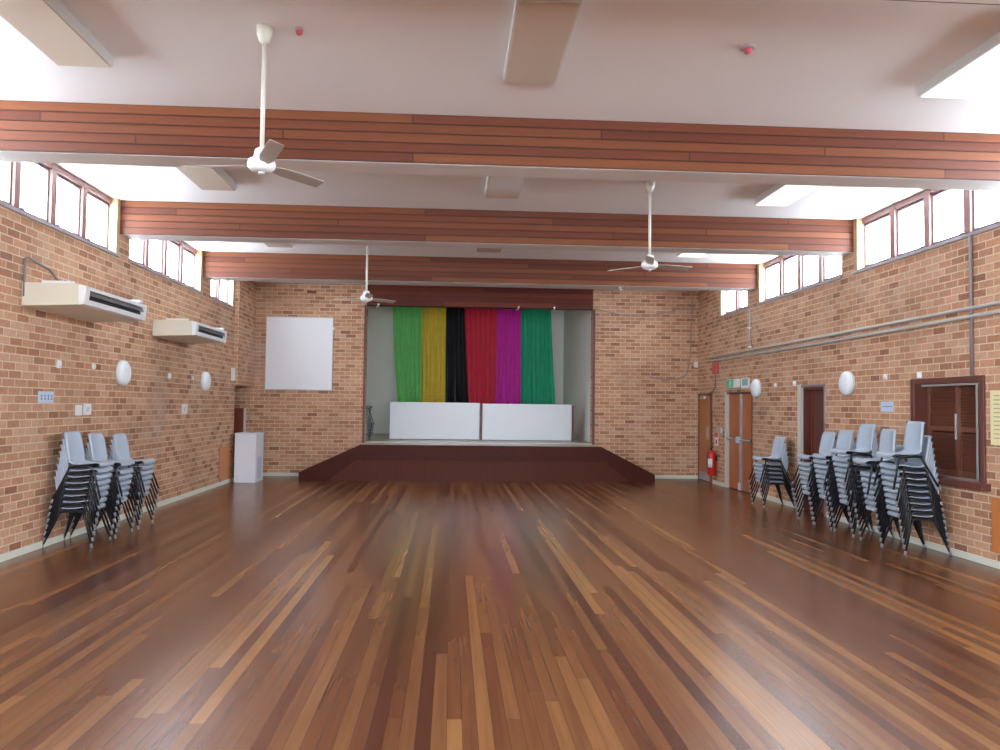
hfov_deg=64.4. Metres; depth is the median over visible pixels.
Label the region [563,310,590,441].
wall
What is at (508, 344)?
stage curtain
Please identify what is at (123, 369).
wall lamp
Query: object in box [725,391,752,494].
door
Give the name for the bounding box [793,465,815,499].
chair
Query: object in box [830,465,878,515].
chair
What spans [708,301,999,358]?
conduit
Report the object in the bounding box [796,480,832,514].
chair
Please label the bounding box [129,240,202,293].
window
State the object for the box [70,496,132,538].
chair
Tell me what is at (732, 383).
exit sign
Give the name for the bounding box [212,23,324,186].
ceiling fan
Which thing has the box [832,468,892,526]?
chair
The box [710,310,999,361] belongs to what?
conduit
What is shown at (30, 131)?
ceiling beam
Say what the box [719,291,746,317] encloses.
window
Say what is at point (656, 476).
baseboard
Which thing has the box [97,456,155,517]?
chair
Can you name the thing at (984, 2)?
ceiling beam
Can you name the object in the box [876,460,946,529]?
chair
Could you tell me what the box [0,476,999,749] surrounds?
floor
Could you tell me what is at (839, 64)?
ceiling
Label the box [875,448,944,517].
chair
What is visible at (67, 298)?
air conditioner
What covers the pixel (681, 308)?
cable
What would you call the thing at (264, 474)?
baseboard
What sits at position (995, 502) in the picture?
access panel
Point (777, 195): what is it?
ceiling light
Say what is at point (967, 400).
shutter
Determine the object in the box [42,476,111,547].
chair
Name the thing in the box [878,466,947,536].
chair
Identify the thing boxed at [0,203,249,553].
wall
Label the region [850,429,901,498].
chair
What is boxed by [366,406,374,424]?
chair
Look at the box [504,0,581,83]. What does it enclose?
ceiling light
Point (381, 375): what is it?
wall
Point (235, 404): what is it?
wall
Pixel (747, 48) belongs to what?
smoke detector
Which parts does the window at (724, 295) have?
jamb post, sash, sash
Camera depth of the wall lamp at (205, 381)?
14.51 m
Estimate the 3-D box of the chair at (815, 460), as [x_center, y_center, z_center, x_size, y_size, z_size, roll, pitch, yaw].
[4.695,1.243,11.141,0.568,0.797,0.524,1,-2,-3]
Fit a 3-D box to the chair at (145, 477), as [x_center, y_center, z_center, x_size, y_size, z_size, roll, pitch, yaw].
[-4.909,1.389,10.516,0.568,0.797,0.524,1,-2,-3]
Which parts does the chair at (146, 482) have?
leg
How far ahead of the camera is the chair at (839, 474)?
10.49 m
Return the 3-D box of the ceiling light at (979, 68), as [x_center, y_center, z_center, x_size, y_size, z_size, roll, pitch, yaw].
[3.803,-2.418,6.094,0.430,0.096,1.310,1,-2,-3]
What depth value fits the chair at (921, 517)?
9.15 m
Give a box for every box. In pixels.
[231,368,234,380]
[712,362,718,373]
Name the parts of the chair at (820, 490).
leg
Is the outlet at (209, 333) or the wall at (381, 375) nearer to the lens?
the outlet at (209, 333)
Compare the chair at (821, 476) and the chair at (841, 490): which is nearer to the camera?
the chair at (841, 490)
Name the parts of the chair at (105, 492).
leg, seat frame, leg, leg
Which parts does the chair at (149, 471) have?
leg, leg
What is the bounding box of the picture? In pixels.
[742,378,747,385]
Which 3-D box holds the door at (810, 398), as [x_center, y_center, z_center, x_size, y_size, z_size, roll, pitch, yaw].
[5.082,1.175,12.748,0.205,2.060,0.960,1,-2,-3]
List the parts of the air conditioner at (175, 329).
frame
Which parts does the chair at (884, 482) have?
leg, leg, seat frame, leg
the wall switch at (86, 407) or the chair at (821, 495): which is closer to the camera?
the wall switch at (86, 407)
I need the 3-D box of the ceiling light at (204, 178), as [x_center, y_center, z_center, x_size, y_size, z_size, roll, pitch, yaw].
[-3.481,-2.381,9.302,0.430,0.096,1.310,1,-2,-3]
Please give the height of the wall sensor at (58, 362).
0.090 m
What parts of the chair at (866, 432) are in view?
leg, leg, seat frame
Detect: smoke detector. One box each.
[295,27,302,35]
[740,44,755,53]
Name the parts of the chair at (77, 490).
leg, seat frame, leg, leg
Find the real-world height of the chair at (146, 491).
0.797 m
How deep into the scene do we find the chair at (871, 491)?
9.99 m
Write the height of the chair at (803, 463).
0.797 m
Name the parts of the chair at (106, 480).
leg, seat frame, leg, leg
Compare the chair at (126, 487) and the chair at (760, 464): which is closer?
the chair at (126, 487)
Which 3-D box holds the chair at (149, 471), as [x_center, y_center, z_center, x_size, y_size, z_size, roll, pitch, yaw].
[-4.896,1.318,10.519,0.568,0.797,0.524,1,-2,-3]
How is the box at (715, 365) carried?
attached to the wall at (935, 280)
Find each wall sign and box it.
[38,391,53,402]
[881,401,893,411]
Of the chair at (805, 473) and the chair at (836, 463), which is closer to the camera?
the chair at (836, 463)
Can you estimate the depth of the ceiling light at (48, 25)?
5.73 m
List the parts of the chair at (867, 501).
leg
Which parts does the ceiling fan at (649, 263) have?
blade, motor, down rod, blade, blade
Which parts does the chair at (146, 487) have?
leg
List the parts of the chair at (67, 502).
leg, seat frame, leg, leg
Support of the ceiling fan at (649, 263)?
hanging from the ceiling
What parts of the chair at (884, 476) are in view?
leg, leg, seat frame, leg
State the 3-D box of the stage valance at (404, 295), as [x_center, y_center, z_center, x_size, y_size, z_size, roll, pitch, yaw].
[-0.447,-1.802,18.534,5.240,0.465,0.270,1,-2,-3]
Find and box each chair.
[42,470,112,541]
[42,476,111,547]
[43,463,113,534]
[45,457,114,528]
[46,451,116,522]
[47,444,117,515]
[49,438,118,509]
[50,431,119,502]
[69,484,133,532]
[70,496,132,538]
[71,485,134,526]
[73,454,136,520]
[80,448,137,514]
[81,442,138,508]
[87,433,139,499]
[96,485,154,523]
[96,490,153,528]
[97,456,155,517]
[98,450,156,512]
[108,445,157,506]
[109,439,158,501]
[111,433,159,495]
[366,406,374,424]
[366,409,373,427]
[748,436,791,484]
[749,443,791,490]
[749,447,792,495]
[750,452,793,499]
[751,456,794,503]
[751,460,795,508]
[791,432,836,487]
[792,439,836,494]
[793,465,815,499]
[794,470,816,504]
[795,475,817,509]
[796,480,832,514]
[796,485,847,519]
[797,490,849,524]
[806,430,854,488]
[807,436,855,493]
[808,441,859,498]
[809,446,855,504]
[810,473,862,509]
[811,478,865,514]
[812,483,866,519]
[812,488,868,525]
[813,493,869,530]
[825,424,877,485]
[826,432,878,493]
[827,438,878,498]
[828,443,878,504]
[829,448,878,509]
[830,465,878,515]
[831,467,890,521]
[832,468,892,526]
[833,493,893,532]
[833,498,894,537]
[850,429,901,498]
[854,445,905,511]
[854,476,883,514]
[855,482,921,523]
[856,488,898,529]
[857,493,913,533]
[858,499,924,541]
[859,505,923,546]
[872,421,941,493]
[872,435,942,504]
[873,442,943,511]
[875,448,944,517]
[875,454,945,523]
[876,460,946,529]
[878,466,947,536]
[878,472,949,542]
[879,479,950,548]
[881,485,951,554]
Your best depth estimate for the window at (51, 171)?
9.52 m
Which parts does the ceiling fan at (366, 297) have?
blade, motor, down rod, blade, blade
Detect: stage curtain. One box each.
[393,307,421,401]
[421,307,445,401]
[445,308,467,402]
[465,308,497,433]
[495,309,520,403]
[521,309,554,403]
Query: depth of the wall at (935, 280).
10.96 m
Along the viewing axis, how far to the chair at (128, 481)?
9.80 m
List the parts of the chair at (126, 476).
leg, leg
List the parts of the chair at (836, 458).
leg, leg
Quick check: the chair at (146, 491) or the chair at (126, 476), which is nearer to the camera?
the chair at (126, 476)
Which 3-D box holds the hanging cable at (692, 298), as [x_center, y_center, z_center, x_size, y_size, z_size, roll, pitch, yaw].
[4.017,-0.851,18.636,1.014,1.962,0.024,1,-2,-3]
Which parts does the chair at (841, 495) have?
leg, leg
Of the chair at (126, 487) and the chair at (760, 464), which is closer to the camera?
the chair at (126, 487)
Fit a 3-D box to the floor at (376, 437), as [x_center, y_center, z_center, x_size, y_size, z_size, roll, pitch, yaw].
[-0.966,1.708,20.900,6.450,0.120,5.260,1,-2,-3]
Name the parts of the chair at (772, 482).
leg, seat frame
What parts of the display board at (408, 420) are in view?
post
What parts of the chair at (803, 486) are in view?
leg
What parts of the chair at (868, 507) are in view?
leg, leg, leg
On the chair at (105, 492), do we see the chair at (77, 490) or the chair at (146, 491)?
the chair at (77, 490)
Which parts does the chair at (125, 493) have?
leg, leg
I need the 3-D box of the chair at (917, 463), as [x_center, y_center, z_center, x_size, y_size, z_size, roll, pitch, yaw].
[4.792,1.104,9.361,0.568,0.797,0.524,1,-2,-3]
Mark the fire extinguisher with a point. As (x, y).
(711, 458)
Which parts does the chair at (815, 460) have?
leg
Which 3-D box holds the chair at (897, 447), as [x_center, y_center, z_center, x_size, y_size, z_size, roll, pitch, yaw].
[4.785,1.266,9.855,0.568,0.797,0.524,1,-2,-3]
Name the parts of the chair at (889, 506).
leg, leg, seat frame, leg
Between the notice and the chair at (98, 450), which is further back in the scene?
the chair at (98, 450)
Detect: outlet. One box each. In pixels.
[89,296,140,314]
[198,329,222,338]
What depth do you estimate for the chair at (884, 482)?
9.17 m
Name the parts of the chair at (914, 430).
leg, leg, seat frame, leg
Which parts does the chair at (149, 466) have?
leg, leg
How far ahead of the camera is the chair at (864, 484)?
9.98 m
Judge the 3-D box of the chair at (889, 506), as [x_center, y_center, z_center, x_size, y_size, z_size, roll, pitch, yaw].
[4.872,1.604,9.354,0.568,0.797,0.524,1,-2,-4]
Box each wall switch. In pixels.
[82,404,90,414]
[182,404,187,413]
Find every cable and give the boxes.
[595,308,694,315]
[650,298,692,379]
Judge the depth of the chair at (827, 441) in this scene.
11.70 m
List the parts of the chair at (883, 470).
leg, leg, seat frame, leg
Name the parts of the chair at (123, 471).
leg, leg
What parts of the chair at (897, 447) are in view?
leg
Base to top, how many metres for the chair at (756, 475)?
0.797 m
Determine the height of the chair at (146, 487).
0.797 m
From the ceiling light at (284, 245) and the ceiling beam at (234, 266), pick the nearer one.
the ceiling light at (284, 245)
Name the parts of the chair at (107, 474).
leg, seat frame, leg, leg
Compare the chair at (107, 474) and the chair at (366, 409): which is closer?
the chair at (107, 474)
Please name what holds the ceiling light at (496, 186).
attached to the ceiling
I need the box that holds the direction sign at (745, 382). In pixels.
[741,378,749,387]
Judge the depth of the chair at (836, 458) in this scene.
10.42 m
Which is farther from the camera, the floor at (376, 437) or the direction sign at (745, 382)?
the floor at (376, 437)
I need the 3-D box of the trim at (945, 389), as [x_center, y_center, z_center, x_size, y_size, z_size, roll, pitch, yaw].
[5.447,0.615,9.283,0.050,1.320,1.500,1,-2,-3]
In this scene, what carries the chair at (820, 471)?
on the chair at (821, 476)
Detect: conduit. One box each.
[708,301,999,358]
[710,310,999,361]
[748,309,751,348]
[968,235,973,374]
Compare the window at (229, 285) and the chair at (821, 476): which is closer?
the chair at (821, 476)
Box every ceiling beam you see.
[0,100,999,190]
[120,200,853,256]
[203,251,756,290]
[893,0,999,4]
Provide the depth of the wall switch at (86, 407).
9.91 m
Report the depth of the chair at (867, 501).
10.02 m
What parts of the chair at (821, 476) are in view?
leg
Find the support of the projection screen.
attached to the wall at (650, 423)
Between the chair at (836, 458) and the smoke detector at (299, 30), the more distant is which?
the chair at (836, 458)
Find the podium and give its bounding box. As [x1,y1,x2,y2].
[234,432,264,482]
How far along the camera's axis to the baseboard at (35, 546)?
9.77 m
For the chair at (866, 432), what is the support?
on the chair at (836, 458)
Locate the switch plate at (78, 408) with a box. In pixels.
[75,405,81,415]
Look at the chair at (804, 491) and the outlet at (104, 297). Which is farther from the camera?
the chair at (804, 491)
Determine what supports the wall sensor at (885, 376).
attached to the wall at (935, 280)
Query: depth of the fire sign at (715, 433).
17.29 m
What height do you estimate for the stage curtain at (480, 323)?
3.950 m
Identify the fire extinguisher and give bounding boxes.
[707,447,716,474]
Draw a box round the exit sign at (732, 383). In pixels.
[727,379,739,387]
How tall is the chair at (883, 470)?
0.797 m
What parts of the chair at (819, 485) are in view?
leg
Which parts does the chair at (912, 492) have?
leg, leg, seat frame, leg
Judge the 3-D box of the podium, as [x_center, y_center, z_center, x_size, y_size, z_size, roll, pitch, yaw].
[-5.279,1.724,16.726,0.458,1.022,0.680,1,-2,-3]
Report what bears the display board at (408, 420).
on the floor at (376, 437)
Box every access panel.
[218,445,229,478]
[991,497,999,553]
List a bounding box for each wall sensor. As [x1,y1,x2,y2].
[56,360,61,367]
[883,374,887,379]
[917,372,921,377]
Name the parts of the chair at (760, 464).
leg, seat frame, leg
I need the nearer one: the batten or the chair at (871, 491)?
the chair at (871, 491)
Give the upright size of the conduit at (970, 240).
1.557 m
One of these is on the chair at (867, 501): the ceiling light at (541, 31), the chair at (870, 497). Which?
the chair at (870, 497)
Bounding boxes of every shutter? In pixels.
[927,386,958,476]
[958,385,975,478]
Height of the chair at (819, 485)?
0.797 m
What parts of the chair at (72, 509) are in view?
leg, leg, seat frame, leg, leg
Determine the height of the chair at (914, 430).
0.831 m
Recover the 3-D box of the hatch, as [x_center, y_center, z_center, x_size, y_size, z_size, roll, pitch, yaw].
[5.282,0.650,9.272,0.340,1.245,1.500,1,-2,-3]
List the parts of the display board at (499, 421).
post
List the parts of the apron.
panel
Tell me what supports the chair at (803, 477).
on the chair at (804, 482)
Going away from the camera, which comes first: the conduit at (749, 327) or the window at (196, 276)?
the window at (196, 276)
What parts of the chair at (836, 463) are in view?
leg, leg, seat frame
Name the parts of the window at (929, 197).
jamb post, sash, sash, sash, sash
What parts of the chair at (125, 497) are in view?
leg, leg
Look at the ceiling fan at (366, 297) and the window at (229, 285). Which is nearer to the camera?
the ceiling fan at (366, 297)
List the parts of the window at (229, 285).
sash, sash, jamb post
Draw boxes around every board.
[233,408,243,476]
[389,402,481,439]
[482,404,573,440]
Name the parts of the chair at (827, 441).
leg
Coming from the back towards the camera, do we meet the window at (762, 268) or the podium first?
the podium
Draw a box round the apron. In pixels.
[298,443,654,482]
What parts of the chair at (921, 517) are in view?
leg, leg, leg, seat frame, leg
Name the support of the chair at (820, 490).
on the chair at (821, 495)
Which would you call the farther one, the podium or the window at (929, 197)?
the podium
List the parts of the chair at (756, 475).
leg, seat frame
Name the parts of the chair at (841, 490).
leg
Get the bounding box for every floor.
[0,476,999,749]
[364,433,591,444]
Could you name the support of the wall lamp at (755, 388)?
attached to the wall at (935, 280)
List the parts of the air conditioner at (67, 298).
casing, frame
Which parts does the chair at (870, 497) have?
leg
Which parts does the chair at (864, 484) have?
leg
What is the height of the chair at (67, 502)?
0.797 m
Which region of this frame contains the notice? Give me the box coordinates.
[990,390,999,444]
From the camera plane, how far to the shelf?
8.82 m
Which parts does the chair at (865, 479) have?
leg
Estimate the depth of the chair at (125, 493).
9.81 m
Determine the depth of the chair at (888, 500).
9.15 m
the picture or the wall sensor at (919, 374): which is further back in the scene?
the picture
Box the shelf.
[937,476,990,490]
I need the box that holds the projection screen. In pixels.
[264,316,334,390]
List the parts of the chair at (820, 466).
leg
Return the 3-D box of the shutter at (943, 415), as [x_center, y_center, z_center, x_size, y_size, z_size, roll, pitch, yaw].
[5.344,0.655,9.576,0.030,1.080,0.600,1,-2,-3]
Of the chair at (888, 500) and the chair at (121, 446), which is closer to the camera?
the chair at (888, 500)
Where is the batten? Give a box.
[243,408,245,431]
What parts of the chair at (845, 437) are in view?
leg, leg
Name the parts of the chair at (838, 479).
leg, leg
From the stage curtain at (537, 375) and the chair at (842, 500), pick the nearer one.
the chair at (842, 500)
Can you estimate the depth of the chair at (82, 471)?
8.99 m
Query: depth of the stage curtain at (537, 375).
23.41 m
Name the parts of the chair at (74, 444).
leg, seat frame, leg, leg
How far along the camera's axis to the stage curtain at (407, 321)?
23.12 m
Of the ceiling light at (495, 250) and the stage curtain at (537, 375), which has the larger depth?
the stage curtain at (537, 375)
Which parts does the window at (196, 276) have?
sash, sash, sash, sash, jamb post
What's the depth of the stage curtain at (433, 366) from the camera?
23.22 m
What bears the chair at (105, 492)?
on the chair at (67, 502)
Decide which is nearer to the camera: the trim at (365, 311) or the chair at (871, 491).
the chair at (871, 491)
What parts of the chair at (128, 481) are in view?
leg, leg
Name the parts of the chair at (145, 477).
leg, leg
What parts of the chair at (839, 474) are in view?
leg, leg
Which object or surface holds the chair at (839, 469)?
on the chair at (839, 474)
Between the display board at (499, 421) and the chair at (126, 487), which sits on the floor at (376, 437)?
the display board at (499, 421)
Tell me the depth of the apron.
17.31 m
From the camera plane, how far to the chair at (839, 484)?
10.51 m
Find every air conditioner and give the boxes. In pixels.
[22,256,146,321]
[152,318,226,343]
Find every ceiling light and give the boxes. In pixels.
[0,0,112,66]
[176,167,236,190]
[264,243,292,247]
[476,248,501,252]
[485,176,524,198]
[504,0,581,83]
[677,253,705,256]
[755,185,819,205]
[919,32,999,98]
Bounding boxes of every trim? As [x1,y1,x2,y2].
[362,305,594,444]
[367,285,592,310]
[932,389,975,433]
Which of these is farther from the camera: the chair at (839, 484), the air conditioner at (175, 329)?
the air conditioner at (175, 329)
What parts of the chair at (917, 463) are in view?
leg, leg, seat frame, leg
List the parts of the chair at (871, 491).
leg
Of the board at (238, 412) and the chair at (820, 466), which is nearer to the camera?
the chair at (820, 466)
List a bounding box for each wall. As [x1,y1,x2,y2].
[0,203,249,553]
[233,281,256,386]
[234,386,236,407]
[249,282,697,474]
[366,306,563,432]
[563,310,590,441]
[698,225,999,561]
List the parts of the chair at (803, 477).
leg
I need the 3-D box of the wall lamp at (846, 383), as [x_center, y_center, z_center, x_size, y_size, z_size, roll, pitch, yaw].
[5.024,0.122,11.552,0.115,0.360,0.360,1,-2,-3]
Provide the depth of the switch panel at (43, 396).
8.93 m
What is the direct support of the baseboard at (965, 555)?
attached to the wall at (935, 280)
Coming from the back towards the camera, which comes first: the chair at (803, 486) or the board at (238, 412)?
the board at (238, 412)
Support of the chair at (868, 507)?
on the floor at (272, 612)
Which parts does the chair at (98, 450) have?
seat frame, leg, leg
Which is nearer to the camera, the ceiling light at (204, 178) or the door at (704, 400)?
the ceiling light at (204, 178)
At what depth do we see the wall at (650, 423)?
18.51 m
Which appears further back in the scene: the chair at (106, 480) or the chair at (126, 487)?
the chair at (126, 487)
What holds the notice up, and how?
attached to the wall at (935, 280)
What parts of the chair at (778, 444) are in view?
leg, seat frame, leg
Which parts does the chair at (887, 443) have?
leg, leg, seat frame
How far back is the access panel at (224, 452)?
15.99 m
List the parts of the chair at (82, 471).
leg, seat frame, leg, leg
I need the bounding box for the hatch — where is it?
[910,375,990,490]
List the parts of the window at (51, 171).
sash, sash, sash, sash, jamb post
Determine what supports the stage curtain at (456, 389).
hanging from the rail
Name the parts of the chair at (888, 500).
leg, leg, seat frame, leg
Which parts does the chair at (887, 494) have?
leg, leg, seat frame, leg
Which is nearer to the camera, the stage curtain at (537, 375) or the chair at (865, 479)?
the chair at (865, 479)
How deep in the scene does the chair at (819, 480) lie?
11.23 m
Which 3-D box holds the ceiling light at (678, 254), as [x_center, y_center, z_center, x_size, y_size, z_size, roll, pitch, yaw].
[3.361,-2.143,13.321,0.430,0.096,1.310,1,-2,-3]
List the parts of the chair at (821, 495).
leg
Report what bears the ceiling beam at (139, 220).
attached to the ceiling
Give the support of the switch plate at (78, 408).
attached to the wall at (184, 448)
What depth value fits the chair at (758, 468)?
13.29 m
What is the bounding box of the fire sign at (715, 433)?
[714,432,717,445]
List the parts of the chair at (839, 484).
leg, leg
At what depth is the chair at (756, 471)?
13.27 m
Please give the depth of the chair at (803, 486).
11.81 m
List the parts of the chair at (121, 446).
seat frame, leg, leg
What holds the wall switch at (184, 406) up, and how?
attached to the wall at (184, 448)
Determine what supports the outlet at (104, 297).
attached to the air conditioner at (67, 298)
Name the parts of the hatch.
metal frame, pull handle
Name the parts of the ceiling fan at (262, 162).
blade, motor, down rod, blade, blade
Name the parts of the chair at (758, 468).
leg, seat frame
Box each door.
[698,393,711,482]
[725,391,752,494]
[797,384,825,516]
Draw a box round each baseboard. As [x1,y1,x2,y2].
[0,478,233,561]
[263,472,298,475]
[655,475,697,478]
[712,480,999,568]
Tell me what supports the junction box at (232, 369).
attached to the wall at (184, 448)
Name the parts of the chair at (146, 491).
leg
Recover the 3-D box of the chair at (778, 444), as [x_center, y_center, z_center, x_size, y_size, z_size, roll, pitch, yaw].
[4.575,1.445,13.479,0.568,0.797,0.524,1,-2,-4]
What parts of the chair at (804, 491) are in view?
leg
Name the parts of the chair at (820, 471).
leg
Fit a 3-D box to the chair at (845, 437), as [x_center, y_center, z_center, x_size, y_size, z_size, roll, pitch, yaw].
[4.684,1.172,11.139,0.568,0.797,0.524,1,-2,-4]
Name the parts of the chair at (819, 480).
leg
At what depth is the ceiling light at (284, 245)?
13.36 m
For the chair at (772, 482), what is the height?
0.797 m
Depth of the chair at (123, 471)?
9.72 m
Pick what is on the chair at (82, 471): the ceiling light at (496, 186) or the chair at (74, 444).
the chair at (74, 444)
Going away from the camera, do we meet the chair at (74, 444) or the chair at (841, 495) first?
the chair at (74, 444)
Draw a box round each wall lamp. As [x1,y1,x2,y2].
[115,360,130,385]
[200,372,210,390]
[750,379,761,397]
[838,371,854,395]
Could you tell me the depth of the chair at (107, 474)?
8.98 m
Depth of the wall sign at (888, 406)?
10.52 m
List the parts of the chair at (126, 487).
leg, leg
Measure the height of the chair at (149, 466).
0.797 m
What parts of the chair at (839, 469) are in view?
leg, leg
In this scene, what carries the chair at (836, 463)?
on the chair at (839, 469)
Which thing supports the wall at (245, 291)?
attached to the wall at (184, 448)
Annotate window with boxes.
[0,162,120,256]
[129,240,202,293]
[211,280,234,308]
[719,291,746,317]
[756,255,841,305]
[853,189,999,273]
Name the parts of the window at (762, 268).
jamb post, sash, sash, sash, sash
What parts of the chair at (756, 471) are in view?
leg, seat frame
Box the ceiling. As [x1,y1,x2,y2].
[0,0,999,291]
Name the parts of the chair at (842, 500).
leg, leg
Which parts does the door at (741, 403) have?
meeting post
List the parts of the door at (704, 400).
kick plate, push plate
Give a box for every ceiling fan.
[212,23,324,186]
[333,245,395,302]
[608,181,691,270]

